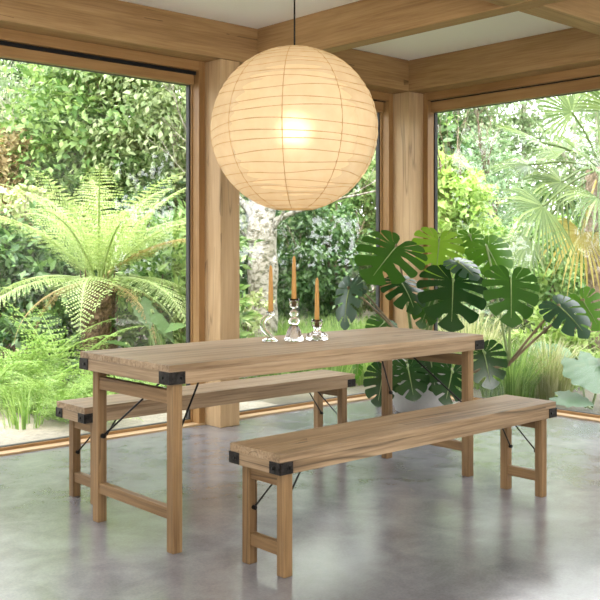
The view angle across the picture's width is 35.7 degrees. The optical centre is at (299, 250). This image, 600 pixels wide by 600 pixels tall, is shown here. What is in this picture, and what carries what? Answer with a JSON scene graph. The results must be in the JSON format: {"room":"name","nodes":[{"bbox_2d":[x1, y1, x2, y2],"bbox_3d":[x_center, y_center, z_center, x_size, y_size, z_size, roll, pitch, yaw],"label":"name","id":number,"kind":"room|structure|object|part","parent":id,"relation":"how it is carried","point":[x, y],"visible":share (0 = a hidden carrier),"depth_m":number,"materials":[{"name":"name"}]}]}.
{"room":"dining room","nodes":[
{"label":"dining room","id":0,"kind":"room"},
{"bbox_2d":[0,0,408,93],"bbox_3d":[-2.382,-1.446,5.026,8.422,0.255,0.478,0,0,-42],"label":"beam","id":1,"kind":"structure","parent":0,"point":[113,23],"depth_m":6.03,"materials":[{"name":"brown wood"}]},
{"bbox_2d":[0,28,205,455],"bbox_3d":[-2.474,-0.054,4.943,4.774,2.528,0.147,0,0,-42],"label":"window","id":2,"kind":"structure","parent":1,"relation":"attached to","point":[19,46],"depth_m":6.35,"materials":[{"name":"brown wood"}]},
{"bbox_3d":[-2.503,1.193,4.976,4.654,0.026,0.059,0,0,-42],"label":"sash rail","id":3,"kind":"part","parent":2,"relation":"part of","materials":[{"name":"brown wood"}]},
{"bbox_3d":[-2.493,-1.195,4.965,4.654,0.066,0.090,0,0,-42],"label":"sash rail","id":4,"kind":"part","parent":2,"relation":"part of","materials":[{"name":"brown wood"}]},
{"bbox_2d":[239,90,392,418],"bbox_3d":[0.079,-0.054,7.258,1.781,2.528,0.147,0,0,-42],"label":"window","id":5,"kind":"structure","parent":1,"relation":"attached to","point":[383,101],"depth_m":7.80,"materials":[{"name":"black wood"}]},
{"bbox_3d":[0.050,1.193,7.290,1.649,0.026,0.059,0,0,-42],"label":"sash rail","id":6,"kind":"part","parent":5,"relation":"part of","materials":[{"name":"brown wood"}]},
{"bbox_3d":[0.060,-1.204,7.279,1.649,0.084,0.090,0,0,-42],"label":"sash rail","id":7,"kind":"part","parent":5,"relation":"part of","materials":[{"name":"brown wood"}]},
{"bbox_2d":[205,59,238,427],"bbox_3d":[-0.592,-0.053,6.547,0.168,2.527,0.328,0,0,-42],"label":"column","id":8,"kind":"structure","parent":0,"point":[221,197],"depth_m":6.43,"materials":[{"name":"brown wood"}]},
{"bbox_2d":[0,399,599,599],"bbox_3d":[0.358,1.285,1.987,9.000,0.150,8.262,0,0,-42],"label":"floor","id":9,"kind":"structure","parent":0,"point":[408,525],"depth_m":4.05,"materials":[{"name":"concrete"}]},
{"bbox_2d":[56,370,355,504],"bbox_3d":[-0.434,0.974,5.090,1.828,0.472,0.289,0,0,-42],"label":"bench","id":10,"kind":"object","parent":9,"relation":"on","point":[79,412],"visible":0.84,"depth_m":4.92,"materials":[{"name":"wood"}]},
{"bbox_3d":[-1.093,0.791,4.492,0.031,0.048,0.211,0,0,-42],"label":"rail","id":11,"kind":"part","parent":10,"relation":"part of","materials":[{"name":"brown wood"}]},
{"bbox_3d":[-1.114,1.012,4.611,0.042,0.395,0.042,0,0,-42],"label":"leg","id":12,"kind":"part","parent":10,"relation":"part of","materials":[{"name":"brown wood"}]},
{"bbox_3d":[-1.022,0.899,4.634,0.191,0.200,0.019,0,0,-30],"label":"brace rod","id":13,"kind":"part","parent":10,"relation":"part of","materials":[{"name":"black metal"}]},
{"bbox_3d":[-0.975,1.012,4.457,0.042,0.395,0.042,0,0,-42],"label":"leg","id":14,"kind":"part","parent":10,"relation":"part of","materials":[{"name":"brown wood"}]},
{"bbox_3d":[-0.434,0.752,5.090,1.813,0.029,0.275,0,0,-42],"label":"seat","id":15,"kind":"part","parent":10,"relation":"part of","materials":[{"name":"brown wood"}]},
{"bbox_3d":[-0.352,0.791,5.000,1.811,0.048,0.031,0,0,-42],"label":"rail","id":16,"kind":"part","parent":10,"relation":"part of","materials":[{"name":"brown wood"}]},
{"bbox_3d":[0.081,0.899,5.634,0.019,0.200,0.191,0,0,36],"label":"brace rod","id":17,"kind":"part","parent":10,"relation":"part of","materials":[{"name":"black metal"}]},
{"bbox_3d":[0.113,1.012,5.723,0.042,0.395,0.042,0,0,-42],"label":"leg","id":18,"kind":"part","parent":10,"relation":"part of","materials":[{"name":"brown wood"}]},
{"bbox_3d":[0.161,0.899,5.547,0.191,0.200,0.019,0,0,-30],"label":"brace rod","id":19,"kind":"part","parent":10,"relation":"part of","materials":[{"name":"black metal"}]},
{"bbox_3d":[0.253,1.012,5.569,0.042,0.395,0.042,0,0,-42],"label":"leg","id":20,"kind":"part","parent":10,"relation":"part of","materials":[{"name":"brown wood"}]},
{"bbox_2d":[79,327,483,553],"bbox_3d":[0.001,0.830,4.598,2.040,0.760,0.720,0,0,-42],"label":"dining table","id":21,"kind":"object","parent":9,"relation":"on","point":[171,365],"visible":0.94,"depth_m":4.16,"materials":[{"name":"wood"}]},
{"bbox_3d":[-0.898,0.870,4.178,0.046,0.680,0.046,0,0,-42],"label":"leg","id":22,"kind":"part","parent":21,"relation":"part of","materials":[{"name":"brown wood"}]},
{"bbox_3d":[-0.737,0.503,3.929,0.031,0.053,0.642,0,0,-42],"label":"rail","id":23,"kind":"part","parent":21,"relation":"part of","materials":[{"name":"brown wood"}]},
{"bbox_3d":[-0.718,0.674,4.193,0.356,0.321,0.024,0,0,-13],"label":"brace rod","id":24,"kind":"part","parent":21,"relation":"part of","materials":[{"name":"black metal"}]},
{"bbox_3d":[-0.504,0.870,3.744,0.046,0.680,0.046,0,0,-42],"label":"leg","id":25,"kind":"part","parent":21,"relation":"part of","materials":[{"name":"brown wood"}]},
{"bbox_3d":[-0.472,0.674,3.922,0.024,0.321,0.356,0,0,18],"label":"brace rod","id":26,"kind":"part","parent":21,"relation":"part of","materials":[{"name":"black metal"}]},
{"bbox_2d":[260,311,277,341],"bbox_3d":[-0.149,0.375,4.633,0.080,0.150,0.080,0,0,-42],"label":"candle holder","id":27,"kind":"object","parent":21,"relation":"on","point":[269,338],"visible":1,"depth_m":4.62,"materials":[{"name":"clear glass"}]},
{"bbox_3d":[-0.166,0.375,4.633,0.066,0.126,0.026,0,0,0],"label":"stem","id":28,"kind":"part","parent":27,"relation":"part of","materials":[{"name":"clear glass"}]},
{"bbox_2d":[268,265,272,311],"bbox_3d":[-0.145,0.186,4.633,0.025,0.246,0.025,0,0,-42],"label":"candle","id":29,"kind":"object","parent":27,"relation":"on","point":[270,291],"visible":1,"depth_m":4.62,"materials":[{"name":"brown wax"}]},
{"bbox_2d":[284,298,303,341],"bbox_3d":[-0.030,0.344,4.659,0.072,0.212,0.072,0,0,45],"label":"candle holder","id":30,"kind":"object","parent":21,"relation":"on","point":[293,334],"visible":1,"depth_m":4.64,"materials":[{"name":"clear glass"}]},
{"bbox_2d":[292,256,295,298],"bbox_3d":[-0.030,0.146,4.659,0.025,0.258,0.025,0,0,-42],"label":"candle","id":31,"kind":"object","parent":30,"relation":"in","point":[293,259],"visible":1,"depth_m":4.65,"materials":[{"name":"brown wax"}]},
{"bbox_3d":[-0.030,0.328,4.659,0.056,0.084,0.056,0,0,-42],"label":"stem","id":32,"kind":"part","parent":30,"relation":"part of","materials":[{"name":"clear glass"}]},
{"bbox_2d":[289,298,298,307],"bbox_3d":[-0.030,0.262,4.659,0.054,0.048,0.054,0,0,-42],"label":"candle holder","id":33,"kind":"object","parent":30,"relation":"on","point":[293,303],"depth_m":4.64,"materials":[{"name":"clear glass"}]},
{"bbox_2d":[306,319,327,340],"bbox_3d":[0.086,0.398,4.712,0.085,0.104,0.085,0,0,-45],"label":"candle holder","id":34,"kind":"object","parent":21,"relation":"on","point":[316,335],"visible":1,"depth_m":4.69,"materials":[{"name":"clear glass"}]},
{"bbox_2d":[315,278,318,319],"bbox_3d":[0.086,0.258,4.712,0.025,0.260,0.025,0,0,-42],"label":"candle","id":35,"kind":"object","parent":34,"relation":"in","point":[316,281],"visible":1,"depth_m":4.70,"materials":[{"name":"brown wax"}]},
{"bbox_2d":[311,319,322,329],"bbox_3d":[0.086,0.373,4.712,0.058,0.054,0.058,0,0,-42],"label":"cup","id":36,"kind":"object","parent":34,"relation":"on","point":[316,324],"depth_m":4.69,"materials":[{"name":"clear glass"}]},
{"bbox_3d":[0.227,0.503,4.348,2.024,0.053,0.031,0,0,-42],"label":"rail","id":37,"kind":"part","parent":21,"relation":"part of","materials":[{"name":"brown wood"}]},
{"bbox_3d":[0.509,0.870,5.453,0.046,0.680,0.046,0,0,-42],"label":"leg","id":38,"kind":"part","parent":21,"relation":"part of","materials":[{"name":"brown wood"}]},
{"bbox_3d":[0.477,0.674,5.275,0.024,0.321,0.356,0,0,18],"label":"brace rod","id":39,"kind":"part","parent":21,"relation":"part of","materials":[{"name":"black metal"}]},
{"bbox_3d":[0.722,0.674,5.004,0.356,0.321,0.024,0,0,-13],"label":"brace rod","id":40,"kind":"part","parent":21,"relation":"part of","materials":[{"name":"black metal"}]},
{"bbox_3d":[0.903,0.870,5.019,0.046,0.680,0.046,0,0,-42],"label":"leg","id":41,"kind":"part","parent":21,"relation":"part of","materials":[{"name":"brown wood"}]},
{"bbox_2d":[229,395,556,577],"bbox_3d":[0.497,0.977,4.110,1.822,0.467,0.312,0,0,-42],"label":"bench","id":42,"kind":"object","parent":9,"relation":"on","point":[273,460],"visible":1,"depth_m":3.77,"materials":[{"name":"wood"}]},
{"bbox_3d":[-0.195,1.016,3.622,0.042,0.388,0.042,0,0,-42],"label":"leg","id":43,"kind":"part","parent":42,"relation":"part of","materials":[{"name":"brown wood"}]},
{"bbox_3d":[-0.160,0.798,3.515,0.031,0.049,0.233,0,0,-42],"label":"rail","id":44,"kind":"part","parent":42,"relation":"part of","materials":[{"name":"brown wood"}]},
{"bbox_3d":[-0.103,0.903,3.644,0.191,0.193,0.019,0,0,-30],"label":"brace rod","id":45,"kind":"part","parent":42,"relation":"part of","materials":[{"name":"black metal"}]},
{"bbox_3d":[-0.057,1.016,3.469,0.042,0.388,0.042,0,0,-42],"label":"leg","id":46,"kind":"part","parent":42,"relation":"part of","materials":[{"name":"brown wood"}]},
{"bbox_3d":[-0.026,0.903,3.559,0.019,0.193,0.191,0,0,36],"label":"brace rod","id":47,"kind":"part","parent":42,"relation":"part of","materials":[{"name":"black metal"}]},
{"bbox_3d":[0.497,0.758,4.110,1.807,0.030,0.297,0,0,-42],"label":"seat","id":48,"kind":"part","parent":42,"relation":"part of","materials":[{"name":"brown wood"}]},
{"bbox_3d":[0.586,0.798,4.013,1.805,0.049,0.031,0,0,-42],"label":"rail","id":49,"kind":"part","parent":42,"relation":"part of","materials":[{"name":"brown wood"}]},
{"bbox_3d":[1.050,1.016,4.751,0.042,0.388,0.042,0,0,-42],"label":"leg","id":50,"kind":"part","parent":42,"relation":"part of","materials":[{"name":"brown wood"}]},
{"bbox_3d":[1.019,0.903,4.662,0.019,0.193,0.191,0,0,36],"label":"brace rod","id":51,"kind":"part","parent":42,"relation":"part of","materials":[{"name":"black metal"}]},
{"bbox_3d":[1.097,0.903,4.576,0.191,0.193,0.019,0,0,-30],"label":"brace rod","id":52,"kind":"part","parent":42,"relation":"part of","materials":[{"name":"black metal"}]},
{"bbox_3d":[1.188,1.016,4.599,0.042,0.388,0.042,0,0,-42],"label":"leg","id":53,"kind":"part","parent":42,"relation":"part of","materials":[{"name":"brown wood"}]},
{"bbox_2d":[392,359,444,412],"bbox_3d":[0.905,1.022,7.042,0.480,0.375,0.480,0,0,-42],"label":"pot","id":54,"kind":"object","parent":9,"relation":"on","point":[428,399],"depth_m":6.86,"materials":[{"name":"stone"}]},
{"bbox_2d":[335,227,599,412],"bbox_3d":[1.218,0.515,6.540,1.749,1.391,1.007,0,0,32],"label":"monstera","id":55,"kind":"object","parent":9,"relation":"on","point":[414,388],"visible":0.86,"depth_m":6.47,"materials":[{"name":"plant"}]},
{"bbox_3d":[1.186,0.819,6.689,0.057,0.129,0.836,0,0,-34],"label":"stem","id":56,"kind":"part","parent":55,"relation":"part of","materials":[{"name":"green plant"}]},
{"bbox_2d":[120,0,573,59],"bbox_3d":[0.367,-1.698,2.163,9.250,0.250,8.512,0,0,-42],"label":"ceiling","id":57,"kind":"structure","parent":0,"point":[256,14],"depth_m":6.41,"materials":[{"name":"white paint"}]},
{"bbox_2d":[210,0,377,210],"bbox_3d":[-0.028,-0.888,4.600,0.824,1.370,0.823,0,0,-7],"label":"pendant lantern","id":58,"kind":"object","parent":57,"relation":"hanging from","point":[294,127],"visible":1,"depth_m":4.29,"materials":[{"name":"paper"}]},
{"bbox_3d":[-0.027,-1.131,4.599,0.008,0.883,0.008,0,0,-42],"label":"cord","id":59,"kind":"part","parent":58,"relation":"part of","materials":[{"name":"black plastic"}]},
{"bbox_2d":[258,0,564,53],"bbox_3d":[2.326,-1.446,3.786,0.130,0.255,7.685,0,0,-42],"label":"ceiling beam","id":60,"kind":"structure","parent":57,"relation":"attached to","point":[360,23],"depth_m":5.76,"materials":[{"name":"brown wood"}]},
{"bbox_2d":[482,0,527,6],"bbox_3d":[-1.364,-1.446,2.694,6.798,0.255,0.160,0,0,-42],"label":"beam","id":61,"kind":"structure","parent":57,"relation":"attached to","point":[503,3],"depth_m":4.94,"materials":[{"name":"brown wood"}]},
{"bbox_2d":[520,0,599,34],"bbox_3d":[1.807,-1.446,5.569,1.490,0.255,0.160,0,0,-42],"label":"beam","id":62,"kind":"structure","parent":57,"relation":"attached to","point":[584,15],"depth_m":5.27,"materials":[{"name":"brown wood"}]},
{"bbox_2d":[393,92,422,329],"bbox_3d":[0.910,-0.053,7.903,0.316,2.527,0.317,0,0,-42],"label":"wooden column","id":63,"kind":"structure","parent":0,"point":[407,106],"depth_m":7.74,"materials":[{"name":"brown wood"}]},
{"bbox_2d":[393,28,599,93],"bbox_3d":[3.496,-1.446,5.169,0.476,0.255,8.162,0,0,-42],"label":"ceiling beam","id":64,"kind":"structure","parent":0,"point":[571,48],"depth_m":6.97,"materials":[{"name":"brown wood"}]},
{"bbox_2d":[423,65,599,421],"bbox_3d":[2.626,-0.054,6.129,0.147,2.528,4.615,0,0,-42],"label":"window","id":65,"kind":"structure","parent":64,"relation":"attached to","point":[586,79],"depth_m":7.41,"materials":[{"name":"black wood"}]},
{"bbox_3d":[2.647,-1.204,6.148,0.090,0.084,4.531,0,0,-42],"label":"sash rail","id":66,"kind":"part","parent":65,"relation":"part of","materials":[{"name":"brown wood"}]},
{"bbox_3d":[2.658,1.193,6.158,0.059,0.026,4.531,0,0,-42],"label":"sash rail","id":67,"kind":"part","parent":65,"relation":"part of","materials":[{"name":"brown wood"}]},
{"label":"outside","id":68,"kind":"structure","parent":0,"visible":0},
{"bbox_2d":[0,281,599,413],"bbox_3d":[1.039,0.976,21.188,90.000,0.684,90.000,0,0,-42],"label":"ground","id":69,"kind":"structure","parent":68,"point":[356,389],"depth_m":8.38,"materials":[{"name":"soil"}]},
{"bbox_2d":[0,124,47,228],"bbox_3d":[-3.942,-0.169,11.870,1.341,2.964,1.402,0,0,-42],"label":"shrub","id":70,"kind":"object","parent":69,"relation":"on","point":[4,162],"visible":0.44,"depth_m":11.58,"materials":[{"name":"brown plant"}]},
{"bbox_2d":[0,183,55,361],"bbox_3d":[-3.414,0.268,10.474,1.054,2.093,1.132,0,0,26],"label":"flowering shrub","id":71,"kind":"object","parent":69,"relation":"on","point":[20,201],"visible":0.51,"depth_m":10.47,"materials":[{"name":"beige plant"}]},
{"bbox_3d":[-3.297,0.323,10.473,0.589,1.983,0.328,0,0,-14],"label":"stem","id":72,"kind":"part","parent":71,"relation":"part of","materials":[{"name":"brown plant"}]},
{"bbox_2d":[0,60,57,150],"bbox_3d":[-5.662,-2.785,16.949,4.431,8.244,4.538,0,0,20],"label":"tree","id":73,"kind":"object","parent":69,"relation":"on","point":[4,81],"visible":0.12,"depth_m":16.46,"materials":[{"name":"green plant"}]},
{"bbox_2d":[0,60,59,225],"bbox_3d":[-4.458,-0.837,12.779,2.712,4.353,3.228,0,0,-42],"label":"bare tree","id":74,"kind":"object","parent":69,"relation":"on","point":[6,96],"visible":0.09,"depth_m":12.65,"materials":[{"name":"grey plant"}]},
{"bbox_2d":[0,336,76,399],"bbox_3d":[-2.643,0.983,7.644,1.531,0.664,1.753,0,0,-42],"label":"fern","id":75,"kind":"object","parent":69,"relation":"on","point":[11,367],"visible":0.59,"depth_m":7.54,"materials":[{"name":"green plant"}]},
{"bbox_2d":[0,363,85,414],"bbox_3d":[-2.158,1.081,7.258,1.005,0.468,0.960,0,0,10],"label":"fern","id":76,"kind":"object","parent":69,"relation":"on","point":[17,389],"visible":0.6,"depth_m":7.18,"materials":[{"name":"green plant"}]},
{"bbox_2d":[1,371,92,419],"bbox_3d":[-1.852,1.103,6.999,0.758,0.421,0.861,0,0,-14],"label":"fern","id":77,"kind":"object","parent":69,"relation":"on","point":[70,393],"visible":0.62,"depth_m":6.96,"materials":[{"name":"green plant"}]},
{"bbox_2d":[0,59,109,310],"bbox_3d":[-5.274,-2.355,18.374,5.091,7.406,4.796,0,0,19],"label":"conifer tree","id":78,"kind":"object","parent":69,"relation":"on","point":[9,64],"visible":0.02,"depth_m":17.83,"materials":[{"name":"green plant"}]},
{"bbox_2d":[0,318,118,399],"bbox_3d":[-2.402,0.949,8.055,1.544,0.739,1.693,0,0,-26],"label":"fern","id":79,"kind":"object","parent":69,"relation":"on","point":[62,350],"visible":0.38,"depth_m":7.71,"materials":[{"name":"green plant"}]},
{"bbox_2d":[0,196,137,375],"bbox_3d":[-2.934,0.366,9.733,2.486,1.962,2.781,0,0,-11],"label":"shrub","id":80,"kind":"object","parent":69,"relation":"on","point":[20,259],"visible":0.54,"depth_m":9.49,"materials":[{"name":"green plant"}]},
{"bbox_3d":[-2.633,0.586,9.530,1.167,1.477,1.757,0,0,-42],"label":"stem","id":81,"kind":"part","parent":80,"relation":"part of","materials":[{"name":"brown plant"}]},
{"bbox_2d":[0,299,143,401],"bbox_3d":[-2.008,0.860,7.827,1.648,0.917,1.461,0,0,23],"label":"fern","id":82,"kind":"object","parent":69,"relation":"on","point":[33,330],"visible":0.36,"depth_m":7.72,"materials":[{"name":"green plant"}]},
{"bbox_2d":[60,357,92,393],"bbox_3d":[-1.892,1.105,7.918,0.332,0.430,0.588,0,0,-3],"label":"shrub","id":83,"kind":"object","parent":69,"relation":"on","point":[72,363],"visible":0.18,"depth_m":7.85,"materials":[{"name":"green plant"}]},
{"bbox_2d":[32,370,139,421],"bbox_3d":[-1.596,1.069,7.238,0.990,0.491,0.823,0,0,-36],"label":"fern","id":84,"kind":"object","parent":69,"relation":"on","point":[89,392],"visible":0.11,"depth_m":7.24,"materials":[{"name":"green plant"}]},
{"bbox_2d":[31,392,142,423],"bbox_3d":[-1.545,1.152,6.786,0.823,0.325,0.799,0,0,-14],"label":"fern","id":85,"kind":"object","parent":69,"relation":"on","point":[46,402],"visible":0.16,"depth_m":6.72,"materials":[{"name":"green plant"}]},
{"bbox_2d":[0,163,185,392],"bbox_3d":[-1.827,0.307,8.582,2.497,2.068,2.657,0,0,-4],"label":"tree fern","id":86,"kind":"object","parent":69,"relation":"on","point":[98,292],"visible":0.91,"depth_m":8.32,"materials":[{"name":"green plant"}]},
{"bbox_2d":[0,61,185,271],"bbox_3d":[-2.732,-1.300,12.520,3.052,5.278,3.080,0,0,44],"label":"broadleaf tree","id":87,"kind":"object","parent":69,"relation":"on","point":[51,160],"visible":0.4,"depth_m":11.71,"materials":[{"name":"green plant"}]},
{"bbox_2d":[108,376,166,393],"bbox_3d":[-1.272,1.107,7.559,0.838,0.416,0.836,0,0,-7],"label":"fern","id":88,"kind":"object","parent":69,"relation":"on","point":[151,383],"visible":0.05,"depth_m":7.48,"materials":[{"name":"green plant"}]},
{"bbox_2d":[0,401,276,445],"bbox_3d":[-2.305,1.295,6.414,4.800,0.070,1.600,0,0,-42],"label":"path","id":89,"kind":"structure","parent":69,"relation":"on","point":[52,428],"depth_m":6.73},
{"bbox_2d":[0,384,68,429],"bbox_3d":[-1.964,1.130,6.654,0.699,0.339,0.674,0,0,9],"label":"ornamental grass","id":90,"kind":"object","parent":89,"relation":"on","point":[24,412],"depth_m":6.62,"materials":[{"name":"green plant"}]},
{"bbox_2d":[106,296,184,387],"bbox_3d":[-1.292,0.854,8.018,0.708,0.923,0.431,0,0,-1],"label":"banana plant","id":91,"kind":"object","parent":69,"relation":"on","point":[152,315],"visible":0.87,"depth_m":7.91,"materials":[{"name":"green plant"}]},
{"bbox_2d":[22,64,290,263],"bbox_3d":[-1.609,-1.632,12.332,4.080,5.950,3.740,0,0,-35],"label":"slender tree","id":92,"kind":"object","parent":69,"relation":"on","point":[168,163],"visible":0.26,"depth_m":11.49,"materials":[{"name":"green plant"}]},
{"bbox_2d":[74,169,248,316],"bbox_3d":[-1.686,0.146,11.162,2.334,2.342,1.901,0,0,-10],"label":"shrub","id":93,"kind":"object","parent":69,"relation":"on","point":[169,204],"visible":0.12,"depth_m":10.92,"materials":[{"name":"green plant"}]},
{"bbox_2d":[93,193,263,347],"bbox_3d":[-1.179,0.355,9.433,1.707,1.934,2.095,0,0,-4],"label":"shrub","id":94,"kind":"object","parent":69,"relation":"on","point":[175,272],"visible":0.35,"depth_m":9.00,"materials":[{"name":"green plant"}]},
{"bbox_3d":[-1.341,0.537,9.344,0.649,1.569,1.329,0,0,-14],"label":"stem","id":95,"kind":"part","parent":94,"relation":"part of","materials":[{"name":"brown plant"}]},
{"bbox_2d":[239,287,274,337],"bbox_3d":[-0.629,0.857,10.085,0.856,0.927,0.650,0,0,-42],"label":"shrub","id":96,"kind":"object","parent":69,"relation":"on","point":[256,325],"visible":0.34,"depth_m":10.06,"materials":[{"name":"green plant"}]},
{"bbox_2d":[239,196,296,327],"bbox_3d":[-0.781,0.138,12.550,1.411,2.365,1.829,0,0,22],"label":"shrub","id":97,"kind":"object","parent":69,"relation":"on","point":[281,278],"visible":0.04,"depth_m":12.37,"materials":[{"name":"green plant"}]},
{"bbox_2d":[3,102,585,309],"bbox_3d":[-0.446,-0.869,10.003,50.330,6.222,27.540,0,0,5],"label":"hedge","id":98,"kind":"object","parent":69,"relation":"on","point":[453,139],"visible":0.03,"depth_m":20.60,"materials":[{"name":"green plant"}]},
{"bbox_2d":[142,83,446,336],"bbox_3d":[-0.340,-1.175,11.108,3.684,5.021,3.118,0,0,-8],"label":"birch tree","id":99,"kind":"object","parent":69,"relation":"on","point":[263,224],"visible":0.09,"depth_m":10.84,"materials":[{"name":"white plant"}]},
{"bbox_3d":[-0.352,-1.796,11.068,3.436,2.716,3.272,0,0,10],"label":"crown","id":100,"kind":"part","parent":99,"relation":"part of","materials":[{"name":"green plant"}]},
{"bbox_2d":[239,311,375,385],"bbox_3d":[0.158,1.069,11.285,3.580,0.461,4.966,0,0,-3],"label":"grass","id":101,"kind":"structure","parent":69,"relation":"on","point":[332,326],"depth_m":11.84,"materials":[{"name":"green plant"}]},
{"bbox_2d":[181,113,465,317],"bbox_3d":[0.253,-1.494,16.978,5.703,5.723,3.821,0,0,-8],"label":"maple tree","id":102,"kind":"object","parent":69,"relation":"on","point":[369,200],"visible":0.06,"depth_m":16.32,"materials":[{"name":"green plant"}]},
{"bbox_3d":[0.253,-1.468,16.978,5.703,4.678,3.821,0,0,-8],"label":"crown","id":103,"kind":"part","parent":102,"relation":"part of","materials":[{"name":"green plant"}]},
{"bbox_2d":[275,201,375,324],"bbox_3d":[0.358,0.017,14.499,2.341,2.663,2.222,0,0,13],"label":"shrub","id":104,"kind":"object","parent":69,"relation":"on","point":[311,251],"visible":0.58,"depth_m":14.09,"materials":[{"name":"green plant"}]},
{"bbox_2d":[302,324,355,387],"bbox_3d":[0.294,1.005,9.000,1.102,0.590,1.187,0,0,24],"label":"ornamental grass","id":105,"kind":"object","parent":69,"relation":"on","point":[337,368],"depth_m":8.82,"materials":[{"name":"green plant"}]},
{"bbox_2d":[372,109,508,285],"bbox_3d":[2.038,-0.544,13.469,1.855,3.756,1.768,0,0,-42],"label":"tree","id":106,"kind":"object","parent":69,"relation":"on","point":[464,200],"visible":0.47,"depth_m":13.28,"materials":[{"name":"green plant"}]},
{"bbox_2d":[438,101,529,206],"bbox_3d":[3.739,-2.888,22.046,3.833,8.448,4.248,0,0,42],"label":"poplar tree","id":107,"kind":"object","parent":69,"relation":"on","point":[471,120],"visible":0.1,"depth_m":21.64,"materials":[{"name":"green plant"}]},
{"bbox_2d":[438,295,535,380],"bbox_3d":[1.649,0.856,9.173,1.602,0.889,1.805,0,0,14],"label":"ornamental grass","id":108,"kind":"object","parent":69,"relation":"on","point":[471,328],"depth_m":9.10,"materials":[{"name":"plant"}]},
{"bbox_2d":[444,107,551,319],"bbox_3d":[3.368,-0.905,15.960,2.185,4.486,2.280,0,0,-14],"label":"leafy tree","id":109,"kind":"object","parent":69,"relation":"on","point":[485,160],"visible":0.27,"depth_m":15.84,"materials":[{"name":"green plant"}]},
{"bbox_2d":[438,278,585,350],"bbox_3d":[3.832,0.837,11.537,5.585,1.519,2.204,0,0,-6],"label":"shrub","id":110,"kind":"object","parent":69,"relation":"on","point":[521,326],"visible":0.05,"depth_m":10.99,"materials":[{"name":"green plant"}]},
{"bbox_3d":[3.664,0.816,11.311,4.379,1.019,1.065,0,0,0],"label":"stem","id":111,"kind":"part","parent":110,"relation":"part of","materials":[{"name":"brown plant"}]},
{"bbox_2d":[452,206,585,333],"bbox_3d":[3.103,0.371,11.834,2.364,1.896,2.159,0,0,-42],"label":"shrub","id":112,"kind":"object","parent":69,"relation":"on","point":[549,287],"visible":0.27,"depth_m":11.12,"materials":[{"name":"green plant"}]},
{"bbox_3d":[3.120,0.627,11.509,0.991,1.387,1.130,0,0,-3],"label":"stem","id":113,"kind":"part","parent":112,"relation":"part of","materials":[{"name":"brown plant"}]},
{"bbox_2d":[452,331,599,390],"bbox_3d":[4.185,1.113,10.337,6.146,0.373,4.041,0,0,2],"label":"meadow grass","id":114,"kind":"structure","parent":69,"relation":"on","point":[475,385],"depth_m":8.88,"materials":[{"name":"green plant"}]},
{"bbox_2d":[473,328,581,397],"bbox_3d":[1.794,0.972,8.022,1.412,0.656,1.537,0,0,-42],"label":"ornamental grass","id":115,"kind":"object","parent":69,"relation":"on","point":[516,381],"depth_m":7.83,"materials":[{"name":"green plant"}]},
{"bbox_2d":[466,216,599,357],"bbox_3d":[3.058,0.393,11.399,1.845,1.866,4.598,0,0,2],"label":"shrub","id":116,"kind":"object","parent":69,"relation":"on","point":[538,317],"visible":0.16,"depth_m":9.61,"materials":[{"name":"green plant"}]},
{"bbox_2d":[486,96,594,236],"bbox_3d":[6.078,-3.424,23.244,4.596,9.562,3.152,0,0,-33],"label":"poplar tree","id":117,"kind":"object","parent":69,"relation":"on","point":[525,120],"visible":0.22,"depth_m":22.71,"materials":[{"name":"green plant"}]},
{"bbox_2d":[485,91,599,349],"bbox_3d":[3.049,-0.401,9.448,2.326,3.484,2.098,0,0,6],"label":"fan palm","id":118,"kind":"object","parent":69,"relation":"on","point":[589,240],"visible":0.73,"depth_m":9.24,"materials":[{"name":"green plant"}]},
{"bbox_2d":[492,326,599,399],"bbox_3d":[2.309,0.993,8.364,1.801,0.615,1.516,0,0,-42],"label":"ornamental grass","id":119,"kind":"object","parent":69,"relation":"on","point":[554,381],"depth_m":8.12,"materials":[{"name":"plant"}]},
{"bbox_2d":[522,341,574,365],"bbox_3d":[2.250,1.074,8.526,0.532,0.477,0.408,0,0,-42],"label":"plant","id":120,"kind":"object","parent":69,"relation":"on","point":[540,345],"visible":0.17,"depth_m":8.62,"materials":[{"name":"green plant"}]},
{"bbox_2d":[507,92,599,221],"bbox_3d":[6.977,-2.464,22.128,4.777,7.613,3.748,0,0,13],"label":"tree","id":121,"kind":"object","parent":69,"relation":"on","point":[590,115],"visible":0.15,"depth_m":21.82,"materials":[{"name":"green plant"}]},
{"bbox_2d":[549,351,599,409],"bbox_3d":[2.367,1.043,7.515,0.723,0.550,0.390,0,0,-16],"label":"plant","id":122,"kind":"object","parent":69,"relation":"on","point":[583,370],"visible":0.99,"depth_m":7.47,"materials":[{"name":"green plant"}]}
]}

